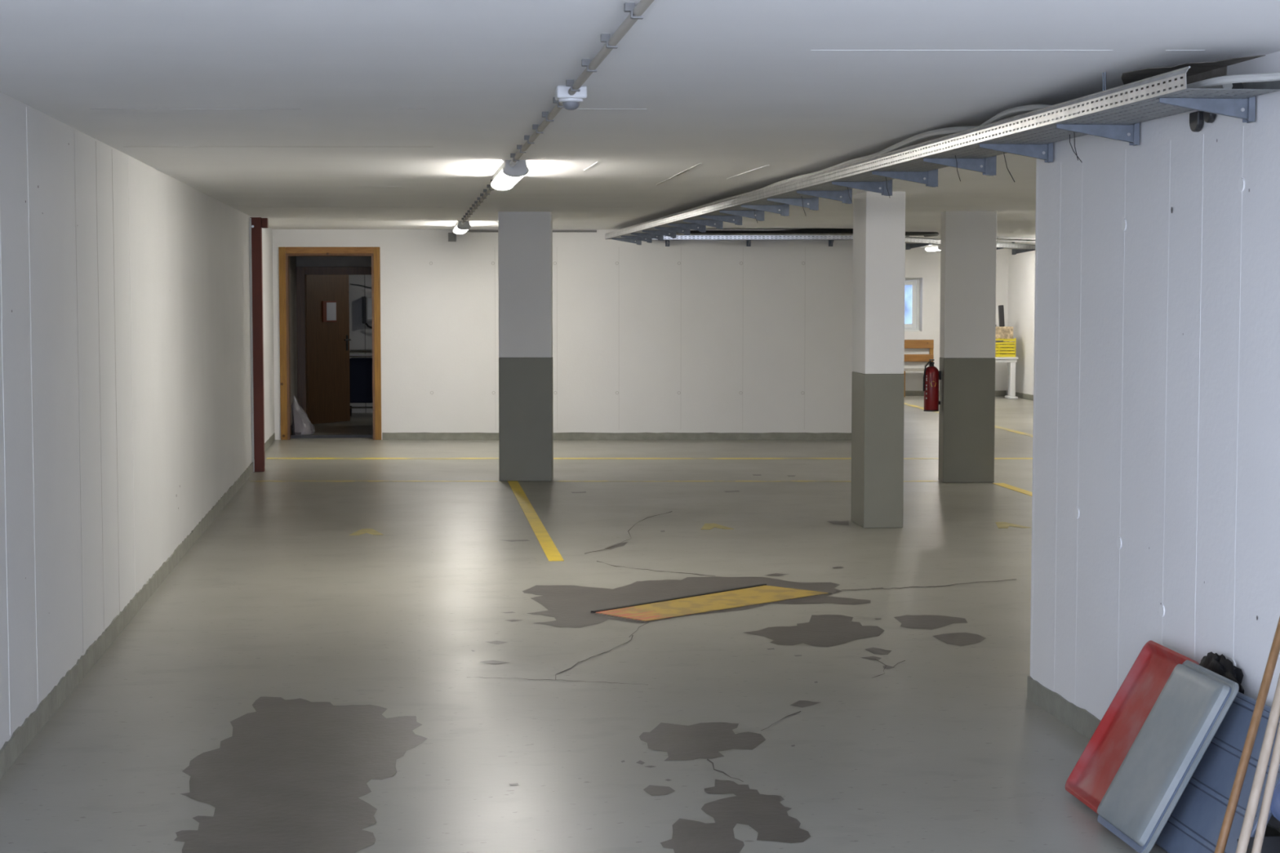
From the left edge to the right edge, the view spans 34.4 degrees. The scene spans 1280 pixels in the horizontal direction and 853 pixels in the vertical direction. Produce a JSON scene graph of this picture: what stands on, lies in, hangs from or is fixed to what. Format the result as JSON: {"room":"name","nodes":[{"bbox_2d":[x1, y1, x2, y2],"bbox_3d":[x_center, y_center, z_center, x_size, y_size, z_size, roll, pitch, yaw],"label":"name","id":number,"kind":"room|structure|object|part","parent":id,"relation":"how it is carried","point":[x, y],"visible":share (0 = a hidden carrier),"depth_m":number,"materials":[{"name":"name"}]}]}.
{"room":"parking garage","nodes":[
{"label":"parking garage","id":0,"kind":"room"},
{"bbox_2d":[0,91,274,750],"bbox_3d":[-3.080,-0.368,13.189,0.292,2.400,21.700,0,4,-7],"label":"wall","id":1,"kind":"structure","parent":0,"point":[126,370],"depth_m":9.63,"materials":[{"name":"paint"}]},
{"bbox_2d":[0,462,253,778],"bbox_3d":[-2.665,0.930,10.961,0.011,0.098,17.020,0,4,-7],"label":"baseboard","id":2,"kind":"structure","parent":1,"relation":"attached to","point":[24,735],"depth_m":9.51,"materials":[{"name":"paint"}]},
{"bbox_2d":[264,432,275,452],"bbox_3d":[-3.940,0.243,21.582,0.007,0.089,4.060,0,4,-7],"label":"baseboard","id":3,"kind":"structure","parent":1,"relation":"attached to","point":[272,438],"depth_m":22.69,"materials":[{"name":"paint"}]},
{"bbox_2d":[288,256,297,435],"bbox_3d":[-3.664,-1.069,24.863,1.300,2.280,2.370,0,4,-7],"label":"wall","id":4,"kind":"structure","parent":0,"point":[292,260],"depth_m":25.06,"materials":[{"name":"grey paint"}]},
{"bbox_2d":[296,256,371,266],"bbox_3d":[-3.707,-1.260,26.101,4.600,2.500,0.120,0,4,-7],"label":"wall","id":5,"kind":"structure","parent":0,"point":[301,261],"depth_m":25.97,"materials":[{"name":"grey paint"}]},
{"bbox_2d":[296,266,371,424],"bbox_3d":[-3.825,-1.034,26.441,1.070,2.005,0.851,0,4,-7],"label":"door","id":6,"kind":"structure","parent":5,"relation":"in","point":[323,387],"depth_m":26.35,"materials":[{"name":"brown wood"}]},
{"bbox_2d":[322,301,337,322],"bbox_3d":[-3.974,-1.473,26.458,0.022,0.270,0.270,2,4,30],"label":"sign","id":7,"kind":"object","parent":6,"relation":"attached to","point":[329,308],"depth_m":26.44,"materials":[{"name":"white paper"}]},
{"bbox_3d":[-3.796,-1.081,26.742,0.070,0.200,0.134,2,4,31],"label":"handle","id":8,"kind":"part","parent":6,"relation":"part of","materials":[{"name":"black plastic"}]},
{"bbox_2d":[348,275,373,413],"bbox_3d":[-3.875,-1.355,27.558,4.800,2.500,2.900,0,4,-7],"label":"wall","id":9,"kind":"structure","parent":0,"point":[360,335],"depth_m":28.85,"materials":[{"name":"white paint"}]},
{"bbox_2d":[362,296,372,328],"bbox_3d":[-3.614,-1.580,28.783,0.500,0.459,0.198,0,4,-7],"label":"dryer","id":10,"kind":"object","parent":9,"relation":"attached to","point":[366,302],"visible":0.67,"depth_m":28.66,"materials":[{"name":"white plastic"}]},
{"bbox_3d":[-3.838,-1.621,28.760,0.052,0.375,0.188,0,4,-7],"label":"panel","id":11,"kind":"part","parent":10,"relation":"part of","materials":[{"name":"black plastic"}]},
{"bbox_3d":[-3.590,-1.635,28.782,0.450,0.340,0.198,0,4,-7],"label":"white casing","id":12,"kind":"part","parent":10,"relation":"part of","materials":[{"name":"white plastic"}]},
{"bbox_2d":[272,229,853,439],"bbox_3d":[-0.758,-1.050,23.654,6.981,2.400,0.221,0,4,1],"label":"wall","id":13,"kind":"structure","parent":0,"point":[684,335],"depth_m":23.54,"materials":[{"name":"white paint"}]},
{"bbox_2d":[278,246,381,439],"bbox_3d":[-3.531,-0.955,23.730,1.155,2.200,0.338,0,4,1],"label":"door frame","id":14,"kind":"structure","parent":13,"relation":"in","point":[284,253],"depth_m":23.55,"materials":[{"name":"brown wood"}]},
{"bbox_3d":[-3.530,-2.006,23.502,1.003,0.073,0.018,0,4,1],"label":"head casing","id":15,"kind":"part","parent":14,"relation":"part of","materials":[{"name":"brown wood"}]},
{"bbox_2d":[290,434,373,438],"bbox_3d":[-3.561,0.114,23.968,1.015,0.035,0.080,0,4,-7],"label":"threshold","id":16,"kind":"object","parent":13,"relation":"attached to","point":[328,436],"depth_m":23.93,"materials":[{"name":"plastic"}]},
{"bbox_2d":[448,232,456,241],"bbox_3d":[-2.090,-2.164,23.462,0.176,0.128,0.060,0,4,-7],"label":"junction box","id":17,"kind":"object","parent":13,"relation":"attached to","point":[451,236],"visible":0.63,"depth_m":23.43,"materials":[{"name":"grey plastic"}]},
{"bbox_2d":[466,230,596,231],"bbox_3d":[-1.247,-2.218,23.457,1.512,0.024,0.024,0,4,1],"label":"conduit","id":18,"kind":"object","parent":13,"relation":"attached to","point":[467,230],"visible":0.4,"depth_m":23.44,"materials":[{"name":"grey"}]},
{"bbox_2d":[382,432,851,439],"bbox_3d":[-0.108,0.111,23.612,5.679,0.089,0.007,0,4,1],"label":"baseboard","id":19,"kind":"structure","parent":13,"relation":"attached to","point":[385,436],"depth_m":23.61,"materials":[{"name":"paint"}]},
{"bbox_2d":[652,233,853,246],"bbox_3d":[1.295,-2.100,23.280,2.550,0.136,0.319,0,4,1],"label":"cable tray","id":20,"kind":"object","parent":13,"relation":"attached to","point":[830,237],"visible":0.78,"depth_m":23.12,"materials":[{"name":"metal"}]},
{"bbox_3d":[1.293,-2.124,23.124,2.550,0.059,0.010,0,4,1],"label":"rail","id":21,"kind":"part","parent":20,"relation":"part of","materials":[{"name":"metal"}]},
{"bbox_2d":[663,231,853,236],"bbox_3d":[1.272,-2.161,23.219,2.469,0.065,0.056,0,4,1],"label":"cable","id":22,"kind":"object","parent":20,"relation":"on","point":[812,232],"visible":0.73,"depth_m":23.20,"materials":[{"name":"black plastic"}]},
{"bbox_2d":[689,228,853,231],"bbox_3d":[1.265,-2.195,23.277,2.469,0.088,0.056,0,4,1],"label":"cable","id":23,"kind":"object","parent":20,"relation":"on","point":[802,229],"visible":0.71,"depth_m":23.25,"materials":[{"name":"black plastic"}]},
{"bbox_2d":[0,395,1168,852],"bbox_3d":[1.565,0.637,17.118,13.400,0.122,34.700,0,4,-7],"label":"floor","id":24,"kind":"structure","parent":0,"point":[433,682],"depth_m":9.24,"materials":[{"name":"paint"}]},
{"bbox_2d":[248,217,268,471],"bbox_3d":[-3.572,-0.768,19.436,0.167,2.385,0.190,0,4,-7],"label":"post","id":25,"kind":"object","parent":24,"relation":"on","point":[255,224],"visible":1,"depth_m":19.37,"materials":[{"name":"brown metal"}]},
{"bbox_3d":[-3.636,-0.810,19.348,0.020,2.280,0.021,0,4,-7],"label":"guide rail","id":26,"kind":"part","parent":25,"relation":"part of","materials":[{"name":"grey"}]},
{"bbox_3d":[-3.633,0.348,19.419,0.020,0.160,0.026,0,4,-7],"label":"foot plate","id":27,"kind":"part","parent":25,"relation":"part of","materials":[{"name":"grey metal"}]},
{"bbox_2d":[290,395,315,435],"bbox_3d":[-3.942,-0.128,24.167,0.276,0.468,0.285,0,4,-7],"label":"plastic bag","id":28,"kind":"object","parent":24,"relation":"on","point":[301,424],"visible":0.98,"depth_m":24.09,"materials":[{"name":"grey plastic"}]},
{"bbox_2d":[349,349,373,416],"bbox_3d":[-3.576,-0.581,27.952,0.778,0.904,0.530,0,4,-4],"label":"cart","id":29,"kind":"object","parent":24,"relation":"on","point":[360,368],"visible":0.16,"depth_m":27.74,"materials":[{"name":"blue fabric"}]},
{"bbox_2d":[348,528,382,535],"bbox_3d":[-1.927,0.743,14.569,0.240,0.002,0.370,0,4,-7],"label":"parking line","id":30,"kind":"object","parent":24,"relation":"on","point":[371,531],"visible":1,"depth_m":14.52,"materials":[{"name":"yellow paint"}]},
{"bbox_2d":[249,480,497,481],"bbox_3d":[-2.377,0.488,18.480,2.226,0.002,0.099,0,4,0],"label":"parking line","id":31,"kind":"object","parent":24,"relation":"on","point":[250,481],"visible":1,"depth_m":18.46,"materials":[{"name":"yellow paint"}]},
{"bbox_2d":[497,211,553,480],"bbox_3d":[-1.023,-0.718,18.534,0.473,2.402,0.263,0,4,0],"label":"concrete pillar","id":32,"kind":"structure","parent":24,"relation":"on","point":[525,238],"depth_m":18.41,"materials":[{"name":"white paint"}]},
{"bbox_2d":[507,480,564,561],"bbox_3d":[-0.834,0.666,15.739,0.095,0.002,5.530,0,4,-6],"label":"parking line","id":33,"kind":"object","parent":24,"relation":"on","point":[548,547],"visible":1,"depth_m":15.02,"materials":[{"name":"yellow paint"}]},
{"bbox_2d":[266,457,1032,459],"bbox_3d":[0.272,0.324,20.997,8.152,0.002,0.159,0,4,0],"label":"parking line","id":34,"kind":"object","parent":24,"relation":"on","point":[266,458],"visible":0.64,"depth_m":21.00,"materials":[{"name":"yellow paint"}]},
{"bbox_2d":[591,583,831,622],"bbox_3d":[0.394,0.955,11.235,0.481,0.012,1.474,4,5,44],"label":"floor hatch","id":35,"kind":"object","parent":24,"relation":"on","point":[762,593],"visible":1,"depth_m":11.20,"materials":[{"name":"yellow metal"}]},
{"bbox_2d":[700,523,732,529],"bbox_3d":[0.530,0.721,14.911,0.240,0.002,0.370,0,4,-7],"label":"parking line","id":36,"kind":"object","parent":24,"relation":"on","point":[707,526],"visible":1,"depth_m":14.87,"materials":[{"name":"yellow paint"}]},
{"bbox_2d":[554,480,937,481],"bbox_3d":[0.945,0.488,18.479,3.434,0.002,0.099,0,4,0],"label":"parking line","id":37,"kind":"object","parent":24,"relation":"on","point":[554,481],"visible":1,"depth_m":18.46,"materials":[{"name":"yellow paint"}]},
{"bbox_2d":[850,191,905,528],"bbox_3d":[1.723,-0.486,14.975,0.288,2.402,0.493,0,4,-5],"label":"concrete pillar","id":38,"kind":"structure","parent":24,"relation":"on","point":[877,388],"depth_m":14.75,"materials":[{"name":"white paint"}]},
{"bbox_2d":[903,339,933,397],"bbox_3d":[4.123,-0.941,33.400,1.280,0.915,0.400,0,4,0],"label":"wooden bench","id":39,"kind":"object","parent":24,"relation":"on","point":[908,344],"visible":0.32,"depth_m":33.52,"materials":[{"name":"brown wood"}]},
{"bbox_3d":[4.234,-0.682,33.237,0.060,0.420,0.040,0,4,0],"label":"leg","id":40,"kind":"part","parent":39,"relation":"part of","materials":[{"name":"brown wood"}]},
{"bbox_3d":[4.123,-0.917,33.372,1.280,0.030,0.340,0,4,0],"label":"seat","id":41,"kind":"part","parent":39,"relation":"part of","materials":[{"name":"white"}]},
{"bbox_3d":[4.734,-0.946,33.582,0.060,0.900,0.037,0,4,0],"label":"leg","id":42,"kind":"part","parent":39,"relation":"part of","materials":[{"name":"brown wood"}]},
{"bbox_2d":[937,210,996,482],"bbox_3d":[2.913,-0.708,18.385,0.458,2.402,0.243,0,4,-1],"label":"concrete pillar","id":43,"kind":"structure","parent":24,"relation":"on","point":[968,239],"depth_m":18.27,"materials":[{"name":"white paint"}]},
{"bbox_2d":[923,359,941,411],"bbox_3d":[2.598,-0.367,18.378,0.146,0.462,0.133,2,4,26],"label":"fire extinguisher","id":44,"kind":"object","parent":43,"relation":"attached to","point":[931,375],"visible":1,"depth_m":18.33,"materials":[{"name":"red metal"}]},
{"bbox_3d":[2.592,-0.561,18.366,0.040,0.072,0.105,0,4,-7],"label":"valve handle","id":45,"kind":"part","parent":44,"relation":"part of","materials":[{"name":"black plastic"}]},
{"bbox_2d":[903,403,1032,436],"bbox_3d":[4.339,-0.092,27.376,0.100,0.002,8.706,0,4,-5],"label":"parking line","id":46,"kind":"object","parent":24,"relation":"on","point":[907,404],"visible":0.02,"depth_m":25.48,"materials":[{"name":"yellow paint"}]},
{"bbox_2d":[995,356,1018,399],"bbox_3d":[5.650,-0.775,32.771,0.620,0.665,0.420,0,4,0],"label":"side table","id":47,"kind":"object","parent":24,"relation":"on","point":[1011,361],"visible":0.46,"depth_m":32.59,"materials":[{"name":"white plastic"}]},
{"bbox_2d":[995,337,1016,356],"bbox_3d":[5.649,-1.255,32.712,0.540,0.300,0.364,0,4,0],"label":"plastic crate","id":48,"kind":"object","parent":47,"relation":"on","point":[998,341],"visible":0.52,"depth_m":32.54,"materials":[{"name":"yellow plastic"}]},
{"bbox_2d":[995,326,1013,354],"bbox_3d":[5.650,-1.351,32.730,0.470,0.460,0.280,0,4,0],"label":"carton","id":49,"kind":"object","parent":48,"relation":"in","point":[1002,332],"visible":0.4,"depth_m":32.59,"materials":[{"name":"beige cardboard"}]},
{"bbox_2d":[998,305,1004,326],"bbox_3d":[5.716,-1.749,32.688,0.099,0.343,0.070,0,4,0],"label":"tube","id":50,"kind":"object","parent":49,"relation":"on","point":[1001,308],"visible":1,"depth_m":32.66,"materials":[{"name":"black plastic"}]},
{"bbox_2d":[992,483,1031,496],"bbox_3d":[3.438,0.657,15.882,0.100,0.002,4.820,0,4,-7],"label":"parking line","id":51,"kind":"object","parent":24,"relation":"on","point":[1006,486],"visible":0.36,"depth_m":17.76,"materials":[{"name":"yellow paint"}]},
{"bbox_2d":[995,522,1031,528],"bbox_3d":[2.664,0.715,14.995,0.240,0.002,0.370,0,4,-7],"label":"parking line","id":52,"kind":"object","parent":24,"relation":"on","point":[1000,525],"visible":1,"depth_m":14.96,"materials":[{"name":"yellow paint"}]},
{"bbox_2d":[1065,640,1199,814],"bbox_3d":[1.608,0.986,6.761,0.307,0.506,0.460,0,4,-7],"label":"tray","id":53,"kind":"object","parent":24,"relation":"on","point":[1091,778],"visible":0.56,"depth_m":6.87,"materials":[{"name":"plastic"}]},
{"bbox_2d":[1097,660,1239,852],"bbox_3d":[1.613,1.009,6.349,0.304,0.517,0.425,0,4,-7],"label":"plastic lid","id":54,"kind":"object","parent":24,"relation":"on","point":[1194,701],"visible":1,"depth_m":6.27,"materials":[{"name":"plastic"}]},
{"bbox_2d":[1155,692,1279,852],"bbox_3d":[1.723,1.055,6.109,0.270,0.480,0.658,0,4,-7],"label":"tray","id":55,"kind":"object","parent":24,"relation":"on","point":[1194,824],"visible":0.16,"depth_m":6.14,"materials":[{"name":"blue plastic"}]},
{"bbox_2d":[1199,652,1244,693],"bbox_3d":[1.824,0.809,6.485,0.060,0.197,0.382,0,4,-7],"label":"sack","id":56,"kind":"object","parent":55,"relation":"on","point":[1219,664],"visible":0.45,"depth_m":6.44,"materials":[{"name":"black plastic"}]},
{"bbox_2d":[1213,617,1279,852],"bbox_3d":[1.675,0.719,5.556,0.689,1.224,0.024,-4,5,-45],"label":"pole","id":57,"kind":"object","parent":24,"relation":"on","point":[1244,761],"visible":1,"depth_m":5.51,"materials":[{"name":"brown wood"}]},
{"bbox_2d":[1235,673,1279,852],"bbox_3d":[1.689,0.717,5.464,0.026,1.240,0.717,3,5,41],"label":"pole","id":58,"kind":"object","parent":24,"relation":"on","point":[1273,722],"visible":1,"depth_m":5.39,"materials":[{"name":"white metal"}]},
{"bbox_2d":[1237,836,1279,852],"bbox_3d":[1.802,1.239,5.433,0.310,0.200,0.490,0,4,-7],"label":"bin","id":59,"kind":"object","parent":24,"relation":"on","point":[1270,844],"visible":0.5,"depth_m":5.58,"materials":[{"name":"black plastic"}]},
{"bbox_2d":[1270,777,1279,822],"bbox_3d":[1.802,1.014,5.440,0.202,0.216,0.484,0,4,-7],"label":"bag","id":60,"kind":"object","parent":59,"relation":"on","point":[1275,804],"visible":0.81,"depth_m":5.53,"materials":[{"name":"plastic"}]},
{"bbox_2d":[1251,720,1279,852],"bbox_3d":[1.718,0.700,5.460,0.023,1.273,0.648,3,5,40],"label":"pole","id":61,"kind":"object","parent":24,"relation":"on","point":[1275,760],"visible":1,"depth_m":5.37,"materials":[{"name":"white metal"}]},
{"bbox_2d":[0,0,1279,248],"bbox_3d":[2.310,-1.896,17.038,11.900,0.152,34.700,0,4,-7],"label":"ceiling","id":62,"kind":"structure","parent":0,"point":[294,114],"depth_m":7.29,"materials":[{"name":"white paint"}]},
{"bbox_2d":[453,221,471,234],"bbox_3d":[-1.857,-2.068,21.515,0.144,0.091,1.550,0,4,-7],"label":"ceiling lamp","id":63,"kind":"object","parent":62,"relation":"attached to","point":[459,228],"visible":0.98,"depth_m":20.75,"materials":[{"name":"grey plastic"}]},
{"bbox_2d":[453,226,467,234],"bbox_3d":[-1.857,-2.051,21.516,0.134,0.053,1.460,0,4,-7],"label":"diffuser","id":64,"kind":"object","parent":63,"relation":"attached to","point":[458,230],"depth_m":21.29,"materials":[{"name":"white plastic"}]},
{"bbox_2d":[490,160,528,191],"bbox_3d":[-0.758,-1.442,11.918,0.144,0.091,1.550,0,4,-7],"label":"ceiling lamp","id":65,"kind":"object","parent":62,"relation":"attached to","point":[506,176],"visible":1,"depth_m":11.34,"materials":[{"name":"grey plastic"}]},
{"bbox_2d":[491,170,524,190],"bbox_3d":[-0.758,-1.426,11.919,0.134,0.053,1.460,0,4,-7],"label":"diffuser","id":66,"kind":"object","parent":65,"relation":"attached to","point":[500,180],"depth_m":11.93,"materials":[{"name":"white plastic"}]},
{"bbox_2d":[461,0,653,224],"bbox_3d":[-0.672,-1.402,10.887,0.052,0.038,19.920,0,4,-6],"label":"conduit","id":67,"kind":"object","parent":62,"relation":"attached to","point":[636,12],"visible":0.91,"depth_m":6.45,"materials":[{"name":"beige metal"}]},
{"bbox_2d":[555,85,586,110],"bbox_3d":[-0.240,-1.140,7.181,0.104,0.079,0.104,0,4,-7],"label":"sensor","id":68,"kind":"object","parent":62,"relation":"attached to","point":[569,102],"visible":0.98,"depth_m":7.13,"materials":[{"name":"white plastic"}]},
{"bbox_2d":[905,231,938,236],"bbox_3d":[3.187,-2.166,23.268,0.282,0.060,1.162,2,4,22],"label":"ceiling pipe","id":69,"kind":"object","parent":62,"relation":"attached to","point":[907,233],"visible":0.91,"depth_m":23.07,"materials":[{"name":"black metal"}]},
{"bbox_2d":[924,244,940,251],"bbox_3d":[4.487,-2.709,31.358,0.144,0.091,0.800,0,4,-7],"label":"ceiling lamp","id":70,"kind":"object","parent":62,"relation":"attached to","point":[930,247],"visible":0.73,"depth_m":31.31,"materials":[{"name":"grey plastic"}]},
{"bbox_2d":[925,247,939,251],"bbox_3d":[4.487,-2.693,31.359,0.134,0.053,0.710,0,4,-7],"label":"diffuser","id":71,"kind":"object","parent":70,"relation":"attached to","point":[928,249],"depth_m":31.35,"materials":[{"name":"white plastic"}]},
{"bbox_2d":[604,66,1279,244],"bbox_3d":[0.765,-1.524,14.524,0.348,0.270,17.220,0,4,-7],"label":"cable tray","id":72,"kind":"object","parent":62,"relation":"hanging from","point":[1036,141],"visible":1,"depth_m":8.21,"materials":[{"name":"metal"}]},
{"bbox_2d":[615,125,1026,233],"bbox_3d":[0.586,-1.633,15.141,0.110,0.108,14.902,0,4,-7],"label":"cable","id":73,"kind":"object","parent":72,"relation":"on","point":[946,131],"visible":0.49,"depth_m":9.27,"materials":[{"name":"grey plastic"}]},
{"bbox_2d":[614,83,1232,235],"bbox_3d":[0.695,-1.576,14.402,0.106,0.092,16.800,0,4,-7],"label":"cable","id":74,"kind":"object","parent":72,"relation":"in","point":[1228,86],"visible":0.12,"depth_m":10.19,"materials":[{"name":"grey plastic"}]},
{"bbox_2d":[633,71,1279,231],"bbox_3d":[0.735,-1.556,13.997,0.431,0.099,17.411,-1,4,-8],"label":"cable","id":75,"kind":"object","parent":72,"relation":"on","point":[1264,77],"visible":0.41,"depth_m":6.06,"materials":[{"name":"grey plastic"}]},
{"bbox_2d":[920,82,1243,164],"bbox_3d":[0.801,-1.553,14.441,0.046,0.051,16.750,0,4,-7],"label":"cable","id":76,"kind":"object","parent":72,"relation":"on","point":[1238,85],"visible":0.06,"depth_m":6.14,"materials":[{"name":"black plastic"}]},
{"bbox_3d":[1.504,-1.114,6.698,0.006,0.070,0.024,0,4,-7],"label":"hanging rod","id":77,"kind":"part","parent":72,"relation":"part of","materials":[{"name":"metal"}]},
{"bbox_3d":[0.883,-1.557,14.536,0.002,0.045,17.220,0,4,-7],"label":"rail","id":78,"kind":"part","parent":72,"relation":"part of","materials":[{"name":"metal"}]},
{"bbox_2d":[1189,111,1204,131],"bbox_3d":[1.804,-0.988,6.700,0.022,0.064,0.075,0,4,-7],"label":"flap","id":79,"kind":"object","parent":72,"relation":"hanging from","point":[1196,118],"visible":0.98,"depth_m":6.68,"materials":[{"name":"black plastic"}]},
{"bbox_2d":[1203,111,1216,122],"bbox_3d":[1.817,-0.991,6.590,0.022,0.044,0.062,0,4,-7],"label":"flap","id":80,"kind":"object","parent":72,"relation":"hanging from","point":[1208,117],"visible":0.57,"depth_m":6.58,"materials":[{"name":"black plastic"}]},
{"bbox_2d":[905,235,1035,254],"bbox_3d":[4.129,-2.331,26.377,0.349,0.198,5.600,2,4,29],"label":"cable tray","id":81,"kind":"object","parent":62,"relation":"hanging from","point":[1020,247],"visible":0.56,"depth_m":25.18,"materials":[{"name":"metal"}]},
{"bbox_3d":[4.277,-2.330,26.294,0.010,0.059,5.600,2,4,29],"label":"rail","id":82,"kind":"part","parent":81,"relation":"part of","materials":[{"name":"metal"}]},
{"bbox_2d":[996,235,1035,239],"bbox_3d":[5.160,-2.456,27.000,0.123,0.028,3.485,4,5,44],"label":"ceiling pipe","id":83,"kind":"object","parent":62,"relation":"attached to","point":[997,237],"visible":0.23,"depth_m":26.74,"materials":[{"name":"grey metal"}]},
{"bbox_2d":[996,240,1035,242],"bbox_3d":[5.169,-2.428,27.038,3.421,0.042,0.075,-4,5,-44],"label":"ceiling pipe","id":84,"kind":"object","parent":62,"relation":"attached to","point":[1015,241],"visible":0.22,"depth_m":26.77,"materials":[{"name":"grey metal"}]},
{"bbox_2d":[904,248,1008,391],"bbox_3d":[3.719,-1.707,33.728,4.969,2.400,0.318,0,4,0],"label":"wall","id":85,"kind":"structure","parent":0,"point":[920,263],"depth_m":33.55,"materials":[{"name":"white paint"}]},
{"bbox_2d":[904,277,919,331],"bbox_3d":[3.990,-1.990,33.689,1.152,0.870,0.240,0,4,0],"label":"window","id":86,"kind":"structure","parent":85,"relation":"in","point":[911,284],"depth_m":33.73,"materials":[{"name":"white"}]},
{"bbox_3d":[4.248,-1.993,33.742,0.387,0.636,0.006,0,4,0],"label":"pane","id":87,"kind":"part","parent":86,"relation":"part of","materials":[{"name":"clear glass"}]},
{"bbox_3d":[4.248,-1.993,33.744,0.517,0.766,0.050,0,4,0],"label":"sash","id":88,"kind":"part","parent":86,"relation":"part of","materials":[{"name":"white plastic"}]},
{"bbox_2d":[905,390,1006,395],"bbox_3d":[3.778,-0.543,33.642,4.369,0.089,0.007,0,4,0],"label":"baseboard","id":89,"kind":"structure","parent":85,"relation":"attached to","point":[1002,393],"depth_m":33.64,"materials":[{"name":"paint"}]},
{"bbox_2d":[1006,248,1035,395],"bbox_3d":[7.532,-0.876,20.985,0.220,2.400,26.000,0,4,-7],"label":"wall","id":90,"kind":"structure","parent":0,"point":[1021,266],"depth_m":32.74,"materials":[{"name":"white paint"}]},
{"bbox_2d":[1015,391,1033,400],"bbox_3d":[7.404,0.269,21.186,0.007,0.089,25.080,0,4,-7],"label":"baseboard","id":91,"kind":"structure","parent":90,"relation":"attached to","point":[1024,396],"depth_m":32.65,"materials":[{"name":"paint"}]},
{"bbox_2d":[1030,50,1279,830],"bbox_3d":[2.248,0.222,4.137,0.254,2.400,8.860,0,4,-7],"label":"wall","id":92,"kind":"structure","parent":0,"point":[1156,491],"depth_m":7.09,"materials":[{"name":"white paint"}]},
{"bbox_2d":[1026,675,1279,836],"bbox_3d":[2.116,1.367,4.247,0.011,0.099,8.760,0,4,-7],"label":"baseboard","id":93,"kind":"structure","parent":92,"relation":"attached to","point":[1080,720],"depth_m":8.09,"materials":[{"name":"paint"}]}
]}

